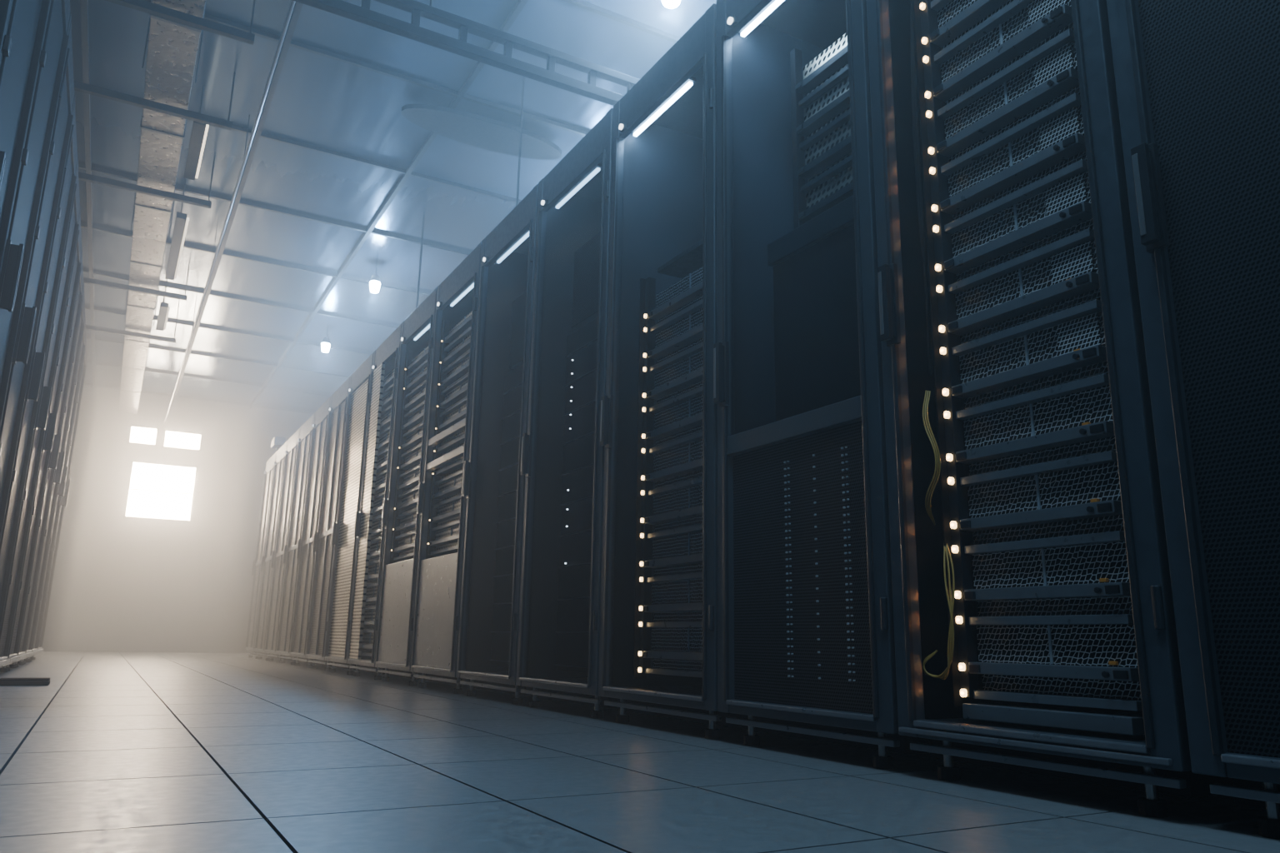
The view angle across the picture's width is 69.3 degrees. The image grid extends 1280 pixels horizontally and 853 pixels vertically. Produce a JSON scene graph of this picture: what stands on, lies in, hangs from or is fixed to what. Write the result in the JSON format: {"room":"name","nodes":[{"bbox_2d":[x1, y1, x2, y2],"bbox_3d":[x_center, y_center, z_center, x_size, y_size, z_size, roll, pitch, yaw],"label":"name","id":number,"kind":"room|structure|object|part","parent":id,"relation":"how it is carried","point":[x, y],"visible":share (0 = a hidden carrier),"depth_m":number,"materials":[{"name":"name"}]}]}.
{"room":"server room","nodes":[
{"label":"server room","id":0,"kind":"room"},
{"bbox_2d":[41,385,312,653],"bbox_3d":[-6.578,1.351,13.071,5.800,3.764,0.200,8,-15,-29],"label":"wall","id":1,"kind":"structure","parent":0,"point":[121,584],"depth_m":12.85,"materials":[{"name":"paint"}]},
{"bbox_2d":[128,425,158,446],"bbox_3d":[-6.976,0.128,13.016,0.350,0.260,0.040,8,-15,-29],"label":"window","id":2,"kind":"structure","parent":1,"relation":"in","point":[140,435],"depth_m":13.02,"materials":[{"name":"beige glass"}]},
{"bbox_2d":[124,460,197,521],"bbox_3d":[-6.710,0.914,12.997,0.830,0.790,0.040,8,-15,-29],"label":"window","id":3,"kind":"structure","parent":1,"relation":"in","point":[156,491],"depth_m":13.00,"materials":[{"name":"white glass"}]},
{"bbox_2d":[162,429,202,451],"bbox_3d":[-6.541,0.201,13.253,0.490,0.260,0.040,8,-15,-29],"label":"window","id":4,"kind":"structure","parent":1,"relation":"in","point":[172,439],"depth_m":13.26,"materials":[{"name":"beige glass"}]},
{"bbox_2d":[270,436,284,451],"bbox_3d":[-4.327,0.266,11.061,0.120,0.250,0.285,8,-15,-29],"label":"security camera","id":5,"kind":"object","parent":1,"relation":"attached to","point":[277,442],"visible":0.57,"depth_m":10.98,"materials":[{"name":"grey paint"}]},
{"bbox_2d":[70,0,716,414],"bbox_3d":[-2.176,-2.104,5.972,6.097,0.122,17.797,8,-15,-29],"label":"ceiling","id":6,"kind":"structure","parent":0,"point":[319,101],"depth_m":6.69,"materials":[{"name":"grey metal"}]},
{"bbox_2d":[85,308,179,343],"bbox_3d":[-5.756,-1.188,9.105,2.200,0.375,0.036,8,-15,-29],"label":"bracket","id":7,"kind":"object","parent":6,"relation":"hanging from","point":[87,327],"visible":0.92,"depth_m":9.40,"materials":[{"name":"grey metal"}]},
{"bbox_2d":[83,260,189,300],"bbox_3d":[-5.040,-1.461,7.874,2.200,0.375,0.036,8,-15,-29],"label":"bracket","id":8,"kind":"object","parent":6,"relation":"hanging from","point":[89,281],"visible":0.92,"depth_m":8.16,"materials":[{"name":"grey metal"}]},
{"bbox_2d":[78,158,214,208],"bbox_3d":[-3.978,-1.865,6.049,2.200,0.375,0.036,8,-15,-29],"label":"bracket","id":9,"kind":"object","parent":6,"relation":"hanging from","point":[83,177],"visible":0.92,"depth_m":6.33,"materials":[{"name":"grey metal"}]},
{"bbox_2d":[74,72,235,130],"bbox_3d":[-3.385,-2.090,5.030,2.200,0.375,0.036,8,-15,-29],"label":"bracket","id":10,"kind":"object","parent":6,"relation":"hanging from","point":[78,86],"visible":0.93,"depth_m":5.31,"materials":[{"name":"grey metal"}]},
{"bbox_2d":[118,0,206,414],"bbox_3d":[-2.836,-1.976,5.560,0.268,0.340,17.500,8,-15,-29],"label":"ventilation duct","id":11,"kind":"object","parent":6,"relation":"hanging from","point":[172,47],"visible":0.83,"depth_m":6.04,"materials":[{"name":"metal"}]},
{"bbox_2d":[155,279,169,330],"bbox_3d":[-4.665,-1.203,9.095,0.085,0.315,0.800,8,-15,-29],"label":"linear light fixture","id":12,"kind":"object","parent":6,"relation":"hanging from","point":[163,312],"visible":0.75,"depth_m":8.97,"materials":[{"name":"grey metal"}]},
{"bbox_2d":[165,185,189,279],"bbox_3d":[-3.726,-1.560,7.482,0.085,0.315,1.400,8,-15,-29],"label":"linear light fixture","id":13,"kind":"object","parent":6,"relation":"hanging from","point":[182,221],"visible":0.88,"depth_m":7.31,"materials":[{"name":"grey metal"}]},
{"bbox_2d":[105,0,255,44],"bbox_3d":[-2.916,-2.268,4.224,2.200,0.375,0.036,8,-15,-29],"label":"bracket","id":14,"kind":"object","parent":6,"relation":"hanging from","point":[143,6],"visible":1,"depth_m":4.56,"materials":[{"name":"grey metal"}]},
{"bbox_2d":[183,85,209,180],"bbox_3d":[-2.837,-1.898,5.954,0.085,0.315,0.800,8,-15,-29],"label":"linear light fixture","id":15,"kind":"object","parent":6,"relation":"hanging from","point":[199,131],"visible":0.96,"depth_m":5.86,"materials":[{"name":"grey metal"}]},
{"bbox_2d":[164,0,295,421],"bbox_3d":[-2.424,-1.898,5.783,0.018,0.379,17.500,8,-15,-29],"label":"conduit pipe","id":16,"kind":"object","parent":6,"relation":"hanging from","point":[292,2],"visible":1,"depth_m":6.01,"materials":[{"name":"grey metal"}]},
{"bbox_2d":[320,326,330,352],"bbox_3d":[-3.424,-0.956,10.116,0.098,0.295,0.098,8,-15,-29],"label":"pendant lamp","id":17,"kind":"object","parent":6,"relation":"hanging from","point":[326,343],"visible":1,"depth_m":10.07,"materials":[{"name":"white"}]},
{"bbox_3d":[-3.426,-0.856,10.093,0.097,0.090,0.097,8,-15,-29],"label":"bulb","id":18,"kind":"part","parent":17,"relation":"part of","materials":[{"name":"white"}]},
{"bbox_2d":[369,261,380,293],"bbox_3d":[-2.378,-1.349,8.338,0.098,0.295,0.098,8,-15,-29],"label":"pendant lamp","id":19,"kind":"object","parent":6,"relation":"hanging from","point":[375,282],"visible":1,"depth_m":8.29,"materials":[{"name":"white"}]},
{"bbox_3d":[-2.380,-1.250,8.315,0.097,0.090,0.097,8,-15,-29],"label":"bulb","id":20,"kind":"part","parent":19,"relation":"part of","materials":[{"name":"white glass"}]},
{"bbox_2d":[78,0,679,412],"bbox_3d":[-2.177,-2.028,5.955,5.800,0.031,17.500,8,-15,-29],"label":"grid","id":21,"kind":"object","parent":6,"relation":"hanging from","point":[461,94],"depth_m":7.01,"materials":[{"name":"grey metal"}]},
{"bbox_2d":[415,228,422,308],"bbox_3d":[-1.811,-1.027,7.537,0.060,1.265,0.058,8,-15,-29],"label":"rod","id":22,"kind":"object","parent":6,"relation":"hanging from","point":[422,228],"visible":0.07,"depth_m":7.59,"materials":[{"name":"grey metal"}]},
{"bbox_2d":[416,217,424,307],"bbox_3d":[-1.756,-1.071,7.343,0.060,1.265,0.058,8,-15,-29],"label":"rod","id":23,"kind":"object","parent":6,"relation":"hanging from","point":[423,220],"visible":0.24,"depth_m":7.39,"materials":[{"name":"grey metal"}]},
{"bbox_2d":[292,0,639,105],"bbox_3d":[-1.072,-2.069,3.957,5.800,0.822,0.044,8,-15,-29],"label":"tray","id":24,"kind":"object","parent":6,"relation":"hanging from","point":[362,14],"visible":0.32,"depth_m":4.08,"materials":[{"name":"grey metal"}]},
{"bbox_2d":[401,104,561,159],"bbox_3d":[-1.017,-1.952,6.083,1.100,0.090,0.340,8,-15,-29],"label":"ceiling lamp","id":25,"kind":"object","parent":6,"relation":"in","point":[472,129],"visible":1,"depth_m":6.03,"materials":[{"name":"grey metal"}]},
{"bbox_2d":[515,77,524,205],"bbox_3d":[-0.713,-1.490,5.451,0.060,1.265,0.058,8,-15,-29],"label":"rod","id":26,"kind":"object","parent":6,"relation":"hanging from","point":[523,78],"visible":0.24,"depth_m":5.49,"materials":[{"name":"grey metal"}]},
{"bbox_2d":[661,0,680,8],"bbox_3d":[0.155,-2.200,4.582,0.117,0.245,0.117,8,-15,-29],"label":"pendant lamp","id":27,"kind":"object","parent":6,"relation":"hanging from","point":[667,3],"visible":1,"depth_m":4.56,"materials":[{"name":"white"}]},
{"bbox_2d":[0,651,1279,852],"bbox_3d":[-2.237,1.474,5.146,6.000,0.100,17.700,8,-15,-29],"label":"floor","id":28,"kind":"structure","parent":0,"point":[120,752],"depth_m":1.72,"materials":[{"name":"grey tile"}]},
{"bbox_2d":[0,0,10,53],"bbox_3d":[-2.031,-0.803,2.055,0.952,2.950,0.739,8,-15,-29],"label":"rack","id":29,"kind":"object","parent":28,"relation":"on","point":[4,4],"visible":1,"depth_m":2.63,"materials":[{"name":"black metal"}]},
{"bbox_2d":[0,0,49,271],"bbox_3d":[-2.400,-0.663,2.688,0.952,2.950,0.739,8,-15,-29],"label":"rack","id":30,"kind":"object","parent":28,"relation":"on","point":[21,49],"visible":1,"depth_m":3.16,"materials":[{"name":"black metal"}]},
{"bbox_3d":[-1.847,-0.666,2.626,0.052,0.260,0.034,8,-15,-29],"label":"door handle","id":31,"kind":"part","parent":30,"relation":"part of","materials":[{"name":"black"}]},
{"bbox_2d":[0,677,49,685],"bbox_3d":[-3.034,1.258,4.570,0.210,0.034,0.130,8,-15,-29],"label":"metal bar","id":32,"kind":"object","parent":28,"relation":"on","point":[29,681],"visible":1,"depth_m":4.53,"materials":[{"name":"black metal"}]},
{"bbox_2d":[0,0,71,426],"bbox_3d":[-2.767,-0.523,3.320,0.952,2.950,0.739,8,-15,-29],"label":"rack","id":33,"kind":"object","parent":28,"relation":"on","point":[13,273],"visible":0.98,"depth_m":3.74,"materials":[{"name":"black metal"}]},
{"bbox_3d":[-2.216,-0.527,3.259,0.052,0.260,0.034,8,-15,-29],"label":"door handle","id":34,"kind":"part","parent":33,"relation":"part of","materials":[{"name":"black metal"}]},
{"bbox_2d":[0,20,74,541],"bbox_3d":[-3.135,-0.383,3.953,0.952,2.950,0.739,8,-15,-29],"label":"rack","id":35,"kind":"object","parent":28,"relation":"on","point":[37,267],"visible":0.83,"depth_m":4.32,"materials":[{"name":"black metal"}]},
{"bbox_3d":[-2.583,-0.387,3.891,0.052,0.260,0.034,8,-15,-29],"label":"door handle","id":36,"kind":"part","parent":35,"relation":"part of","materials":[{"name":"black metal"}]},
{"bbox_2d":[0,103,78,630],"bbox_3d":[-3.503,-0.243,4.585,0.952,2.950,0.739,8,-15,-29],"label":"rack","id":37,"kind":"object","parent":28,"relation":"on","point":[25,437],"visible":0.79,"depth_m":4.90,"materials":[{"name":"black metal"}]},
{"bbox_3d":[-2.951,-0.247,4.524,0.052,0.260,0.034,8,-15,-29],"label":"door handle","id":38,"kind":"part","parent":37,"relation":"part of","materials":[{"name":"black metal"}]},
{"bbox_2d":[0,163,80,667],"bbox_3d":[-3.871,-0.103,5.218,0.952,2.950,0.739,8,-15,-29],"label":"rack","id":39,"kind":"object","parent":28,"relation":"on","point":[69,251],"visible":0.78,"depth_m":5.48,"materials":[{"name":"black metal"}]},
{"bbox_3d":[-3.320,-0.107,5.156,0.052,0.260,0.034,8,-15,-29],"label":"door handle","id":40,"kind":"part","parent":39,"relation":"part of","materials":[{"name":"black"}]},
{"bbox_2d":[0,211,82,672],"bbox_3d":[-4.239,0.037,5.850,0.952,2.950,0.739,8,-15,-29],"label":"rack","id":41,"kind":"object","parent":28,"relation":"on","point":[52,414],"visible":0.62,"depth_m":6.11,"materials":[{"name":"black metal"}]},
{"bbox_3d":[-3.688,0.033,5.789,0.052,0.260,0.034,8,-15,-29],"label":"door handle","id":42,"kind":"part","parent":41,"relation":"part of","materials":[{"name":"black"}]},
{"bbox_2d":[5,253,84,671],"bbox_3d":[-4.607,0.177,6.482,0.952,2.950,0.739,8,-15,-29],"label":"rack","id":43,"kind":"object","parent":28,"relation":"on","point":[54,453],"visible":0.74,"depth_m":6.76,"materials":[{"name":"black metal"}]},
{"bbox_3d":[-4.253,0.230,6.677,0.004,2.715,0.629,8,-15,-29],"label":"perforated door panel","id":44,"kind":"part","parent":43,"relation":"part of","materials":[{"name":"grey metal"}]},
{"bbox_3d":[-4.056,0.173,6.421,0.052,0.260,0.034,8,-15,-29],"label":"door handle","id":45,"kind":"part","parent":43,"relation":"part of","materials":[{"name":"black metal"}]},
{"bbox_2d":[15,285,84,667],"bbox_3d":[-4.975,0.317,7.115,0.952,2.950,0.739,8,-15,-29],"label":"rack","id":46,"kind":"object","parent":28,"relation":"on","point":[57,473],"visible":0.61,"depth_m":7.41,"materials":[{"name":"black metal"}]},
{"bbox_3d":[-4.621,0.370,7.309,0.004,2.715,0.629,8,-15,-29],"label":"perforated door panel","id":47,"kind":"part","parent":46,"relation":"part of","materials":[{"name":"grey metal"}]},
{"bbox_3d":[-4.423,0.313,7.054,0.052,0.260,0.034,8,-15,-29],"label":"door handle","id":48,"kind":"part","parent":46,"relation":"part of","materials":[{"name":"black metal"}]},
{"bbox_2d":[22,311,86,664],"bbox_3d":[-5.343,0.457,7.747,0.952,2.950,0.739,8,-15,-29],"label":"rack","id":49,"kind":"object","parent":28,"relation":"on","point":[61,489],"visible":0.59,"depth_m":8.04,"materials":[{"name":"black metal"}]},
{"bbox_3d":[-4.989,0.510,7.942,0.004,2.715,0.629,8,-15,-29],"label":"perforated door panel","id":50,"kind":"part","parent":49,"relation":"part of","materials":[{"name":"grey metal"}]},
{"bbox_3d":[-4.792,0.453,7.686,0.052,0.260,0.034,8,-15,-29],"label":"door handle","id":51,"kind":"part","parent":49,"relation":"part of","materials":[{"name":"black"}]},
{"bbox_2d":[29,336,87,661],"bbox_3d":[-5.711,0.597,8.380,0.952,2.950,0.739,8,-15,-29],"label":"rack","id":52,"kind":"object","parent":28,"relation":"on","point":[64,499],"visible":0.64,"depth_m":8.68,"materials":[{"name":"black metal"}]},
{"bbox_3d":[-5.357,0.650,8.575,0.004,2.715,0.629,8,-15,-29],"label":"perforated door panel","id":53,"kind":"part","parent":52,"relation":"part of","materials":[{"name":"grey metal"}]},
{"bbox_3d":[-5.160,0.593,8.319,0.052,0.260,0.034,8,-15,-29],"label":"door handle","id":54,"kind":"part","parent":52,"relation":"part of","materials":[{"name":"black"}]},
{"bbox_2d":[245,452,275,659],"bbox_3d":[-3.979,1.527,10.834,0.937,2.299,0.734,8,-15,-29],"label":"rack","id":55,"kind":"object","parent":28,"relation":"on","point":[268,477],"visible":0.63,"depth_m":10.70,"materials":[{"name":"black metal"}]},
{"bbox_3d":[-4.529,1.658,10.858,0.037,0.190,0.034,8,-15,-29],"label":"door handle","id":56,"kind":"part","parent":55,"relation":"part of","materials":[{"name":"black metal"}]},
{"bbox_2d":[255,440,287,660],"bbox_3d":[-3.614,1.388,10.206,0.937,2.299,0.734,8,-15,-29],"label":"rack","id":57,"kind":"object","parent":28,"relation":"on","point":[267,572],"visible":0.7,"depth_m":10.06,"materials":[{"name":"black metal"}]},
{"bbox_3d":[-4.164,1.519,10.230,0.037,0.190,0.034,8,-15,-29],"label":"door handle","id":58,"kind":"part","parent":57,"relation":"part of","materials":[{"name":"black metal"}]},
{"bbox_3d":[-3.975,1.361,10.001,0.004,2.019,0.624,8,-15,-29],"label":"perforated door panel","id":59,"kind":"part","parent":57,"relation":"part of","materials":[{"name":"brown metal"}]},
{"bbox_2d":[265,427,299,663],"bbox_3d":[-3.248,1.249,9.577,0.937,2.299,0.734,8,-15,-29],"label":"rack","id":60,"kind":"object","parent":28,"relation":"on","point":[271,647],"visible":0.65,"depth_m":9.43,"materials":[{"name":"black metal"}]},
{"bbox_3d":[-3.798,1.380,9.602,0.037,0.190,0.034,8,-15,-29],"label":"door handle","id":61,"kind":"part","parent":60,"relation":"part of","materials":[{"name":"black metal"}]},
{"bbox_3d":[-3.610,1.222,9.373,0.004,2.019,0.624,8,-15,-29],"label":"perforated door panel","id":62,"kind":"part","parent":60,"relation":"part of","materials":[{"name":"brown metal"}]},
{"bbox_2d":[276,413,314,664],"bbox_3d":[-2.883,1.110,8.949,0.937,2.299,0.734,8,-15,-29],"label":"rack","id":63,"kind":"object","parent":28,"relation":"on","point":[292,563],"visible":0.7,"depth_m":8.80,"materials":[{"name":"black metal"}]},
{"bbox_3d":[-3.433,1.241,8.974,0.037,0.190,0.034,8,-15,-29],"label":"door handle","id":64,"kind":"part","parent":63,"relation":"part of","materials":[{"name":"black metal"}]},
{"bbox_2d":[290,395,330,668],"bbox_3d":[-2.517,0.971,8.321,0.937,2.299,0.734,8,-15,-29],"label":"rack","id":65,"kind":"object","parent":28,"relation":"on","point":[314,484],"visible":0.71,"depth_m":8.16,"materials":[{"name":"black metal"}]},
{"bbox_3d":[-3.067,1.102,8.345,0.037,0.190,0.034,8,-15,-29],"label":"door handle","id":66,"kind":"part","parent":65,"relation":"part of","materials":[{"name":"black"}]},
{"bbox_3d":[-2.879,0.944,8.117,0.004,2.019,0.624,8,-15,-29],"label":"perforated door panel","id":67,"kind":"part","parent":65,"relation":"part of","materials":[{"name":"brown metal"}]},
{"bbox_2d":[305,376,349,671],"bbox_3d":[-2.152,0.832,7.693,0.937,2.299,0.734,8,-15,-29],"label":"rack","id":68,"kind":"object","parent":28,"relation":"on","point":[324,552],"visible":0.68,"depth_m":7.52,"materials":[{"name":"steel"},{"name":"grey painted steel"}]},
{"bbox_3d":[-2.702,0.963,7.717,0.037,0.190,0.034,8,-15,-29],"label":"door handle","id":69,"kind":"part","parent":68,"relation":"part of","materials":[{"name":"black"}]},
{"bbox_2d":[324,352,373,674],"bbox_3d":[-1.784,0.693,7.060,0.937,2.299,0.744,8,-15,-29],"label":"rack","id":70,"kind":"object","parent":28,"relation":"on","point":[344,542],"visible":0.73,"depth_m":6.89,"materials":[{"name":"black metal"}]},
{"bbox_3d":[-2.336,0.824,7.089,0.037,0.190,0.034,8,-15,-29],"label":"door handle","id":71,"kind":"part","parent":70,"relation":"part of","materials":[{"name":"black"}]},
{"bbox_2d":[347,323,401,679],"bbox_3d":[-1.413,0.552,6.423,0.937,2.299,0.744,8,-15,-29],"label":"rack","id":72,"kind":"object","parent":28,"relation":"on","point":[369,532],"visible":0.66,"depth_m":6.27,"materials":[{"name":"black metal"}]},
{"bbox_3d":[-1.966,0.683,6.452,0.037,0.190,0.034,8,-15,-29],"label":"door handle","id":73,"kind":"part","parent":72,"relation":"part of","materials":[{"name":"black metal"}]},
{"bbox_3d":[-1.876,0.559,6.379,0.022,2.019,0.250,8,-15,-29],"label":"perforated strip panel","id":74,"kind":"part","parent":72,"relation":"part of","materials":[{"name":"grey metal"}]},
{"bbox_2d":[375,287,437,686],"bbox_3d":[-1.040,0.410,5.782,0.937,2.299,0.754,8,-15,-29],"label":"rack","id":75,"kind":"object","parent":28,"relation":"on","point":[401,521],"visible":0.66,"depth_m":5.66,"materials":[{"name":"black metal"}]},
{"bbox_3d":[-1.595,0.542,5.816,0.037,0.190,0.034,8,-15,-29],"label":"door handle","id":76,"kind":"part","parent":75,"relation":"part of","materials":[{"name":"black"}]},
{"bbox_3d":[-1.419,1.083,5.413,0.020,0.579,0.644,8,-15,-29],"label":"steel panel","id":77,"kind":"part","parent":75,"relation":"part of","materials":[{"name":"grey metal"}]},
{"bbox_2d":[412,322,429,340],"bbox_3d":[-1.383,-0.625,5.957,0.035,0.025,0.465,8,-15,-29],"label":"strip light","id":78,"kind":"object","parent":75,"relation":"attached to","point":[417,337],"depth_m":6.02,"materials":[{"name":"white plastic"}]},
{"bbox_2d":[410,241,481,694],"bbox_3d":[-0.665,0.267,5.137,0.937,2.299,0.754,8,-15,-29],"label":"rack","id":79,"kind":"object","parent":28,"relation":"on","point":[442,505],"visible":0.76,"depth_m":4.98,"materials":[{"name":"black metal"}]},
{"bbox_3d":[-1.220,0.399,5.170,0.037,0.190,0.034,8,-15,-29],"label":"door handle","id":80,"kind":"part","parent":79,"relation":"part of","materials":[{"name":"black"}]},
{"bbox_3d":[-1.044,0.950,4.766,0.020,0.559,0.644,8,-15,-29],"label":"steel panel","id":81,"kind":"part","parent":79,"relation":"part of","materials":[{"name":"grey metal"}]},
{"bbox_2d":[436,301,442,307],"bbox_3d":[-1.166,-0.710,5.383,0.022,0.022,0.036,8,-15,-29],"label":"lamp","id":82,"kind":"object","parent":79,"relation":"attached to","point":[439,304],"depth_m":5.37,"materials":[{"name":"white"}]},
{"bbox_2d":[448,280,474,306],"bbox_3d":[-1.007,-0.768,5.311,0.035,0.025,0.465,8,-15,-29],"label":"strip light","id":83,"kind":"object","parent":79,"relation":"attached to","point":[455,302],"depth_m":5.34,"materials":[{"name":"white"}]},
{"bbox_2d":[455,184,538,704],"bbox_3d":[-0.294,0.126,4.501,0.937,2.299,0.734,8,-15,-29],"label":"rack","id":84,"kind":"object","parent":28,"relation":"on","point":[493,485],"visible":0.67,"depth_m":4.52,"materials":[{"name":"black metal"}]},
{"bbox_3d":[-0.844,0.257,4.525,0.037,0.190,0.034,8,-15,-29],"label":"door handle","id":85,"kind":"part","parent":84,"relation":"part of","materials":[{"name":"black"}]},
{"bbox_2d":[482,256,489,263],"bbox_3d":[-0.790,-0.853,4.737,0.022,0.022,0.036,8,-15,-29],"label":"lamp","id":86,"kind":"object","parent":84,"relation":"attached to","point":[486,260],"depth_m":4.73,"materials":[{"name":"white"}]},
{"bbox_2d":[495,229,529,263],"bbox_3d":[-0.637,-0.909,4.675,0.035,0.025,0.445,8,-15,-29],"label":"strip light","id":87,"kind":"object","parent":84,"relation":"attached to","point":[501,259],"depth_m":4.68,"materials":[{"name":"white plastic"}]},
{"bbox_2d":[515,108,617,719],"bbox_3d":[0.068,-0.011,3.878,0.937,2.299,0.721,8,-15,-29],"label":"rack","id":88,"kind":"object","parent":28,"relation":"on","point":[562,456],"visible":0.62,"depth_m":3.87,"materials":[{"name":"black metal"}]},
{"bbox_3d":[-0.479,0.117,3.897,0.037,0.190,0.034,8,-15,-29],"label":"door handle","id":89,"kind":"part","parent":88,"relation":"part of","materials":[{"name":"black"}]},
{"bbox_2d":[540,199,548,207],"bbox_3d":[-0.425,-0.992,4.109,0.022,0.022,0.036,8,-15,-29],"label":"lamp","id":90,"kind":"object","parent":88,"relation":"attached to","point":[544,203],"depth_m":4.10,"materials":[{"name":"white"}]},
{"bbox_2d":[553,163,602,209],"bbox_3d":[-0.274,-1.047,4.052,0.035,0.025,0.432,8,-15,-29],"label":"strip light","id":91,"kind":"object","parent":88,"relation":"attached to","point":[559,205],"depth_m":4.03,"materials":[{"name":"white plastic"}]},
{"bbox_2d":[598,3,741,739],"bbox_3d":[0.423,-0.147,3.267,0.937,2.299,0.707,8,-15,-29],"label":"rack","id":92,"kind":"object","parent":28,"relation":"on","point":[658,637],"visible":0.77,"depth_m":3.19,"materials":[{"name":"black metal"}]},
{"bbox_3d":[-0.120,-0.019,3.280,0.037,0.190,0.034,8,-15,-29],"label":"door handle","id":93,"kind":"part","parent":92,"relation":"part of","materials":[{"name":"black metal"}]},
{"bbox_2d":[618,122,627,132],"bbox_3d":[-0.066,-1.128,3.492,0.022,0.022,0.036,8,-15,-29],"label":"lamp","id":94,"kind":"object","parent":92,"relation":"attached to","point":[623,127],"depth_m":3.48,"materials":[{"name":"white"}]},
{"bbox_2d":[630,76,696,136],"bbox_3d":[0.081,-1.182,3.441,0.035,0.025,0.418,8,-15,-29],"label":"strip light","id":95,"kind":"object","parent":92,"relation":"attached to","point":[692,81],"depth_m":3.42,"materials":[{"name":"white plastic"}]},
{"bbox_2d":[657,239,702,278],"bbox_3d":[0.433,-0.601,3.365,0.540,0.020,0.540,8,-15,-29],"label":"shelf","id":96,"kind":"object","parent":92,"relation":"attached to","point":[690,260],"depth_m":3.38,"materials":[{"name":"black metal"}]},
{"bbox_2d":[713,0,929,769],"bbox_3d":[0.765,-0.277,2.680,0.937,2.299,0.664,8,-15,-29],"label":"rack","id":97,"kind":"object","parent":28,"relation":"on","point":[806,643],"visible":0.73,"depth_m":2.50,"materials":[{"name":"black metal"}]},
{"bbox_3d":[0.232,-0.153,2.675,0.037,0.190,0.034,8,-15,-29],"label":"door handle","id":98,"kind":"part","parent":97,"relation":"part of","materials":[{"name":"black metal"}]},
{"bbox_2d":[727,15,738,29],"bbox_3d":[0.286,-1.262,2.886,0.022,0.022,0.036,8,-15,-29],"label":"lamp","id":99,"kind":"object","parent":97,"relation":"attached to","point":[732,22],"depth_m":2.88,"materials":[{"name":"white"}]},
{"bbox_2d":[737,0,784,37],"bbox_3d":[0.425,-1.313,2.849,0.035,0.025,0.385,8,-15,-29],"label":"strip light","id":100,"kind":"object","parent":97,"relation":"attached to","point":[744,32],"depth_m":2.92,"materials":[{"name":"white"}]},
{"bbox_3d":[0.397,0.356,2.326,0.004,0.664,0.554,8,-15,-29],"label":"perforated door panel","id":101,"kind":"part","parent":97,"relation":"part of","materials":[{"name":"black metal"}]},
{"bbox_2d":[866,0,1233,818],"bbox_3d":[1.082,-0.397,2.134,0.937,2.299,0.609,8,-15,-29],"label":"rack","id":102,"kind":"object","parent":28,"relation":"on","point":[1035,632],"visible":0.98,"depth_m":1.92,"materials":[{"name":"black metal"}]},
{"bbox_3d":[0.563,-0.279,2.106,0.037,0.190,0.034,8,-15,-29],"label":"door handle","id":103,"kind":"part","parent":102,"relation":"part of","materials":[{"name":"black metal"}]},
{"bbox_2d":[1106,0,1279,839],"bbox_3d":[1.423,-0.527,1.548,0.937,2.299,0.759,8,-15,-29],"label":"rack","id":104,"kind":"object","parent":28,"relation":"on","point":[1197,82],"visible":1,"depth_m":1.48,"materials":[{"name":"black metal"}]},
{"bbox_3d":[0.867,-0.394,1.583,0.037,0.190,0.034,8,-15,-29],"label":"door handle","id":105,"kind":"part","parent":104,"relation":"part of","materials":[{"name":"black metal"}]}
]}

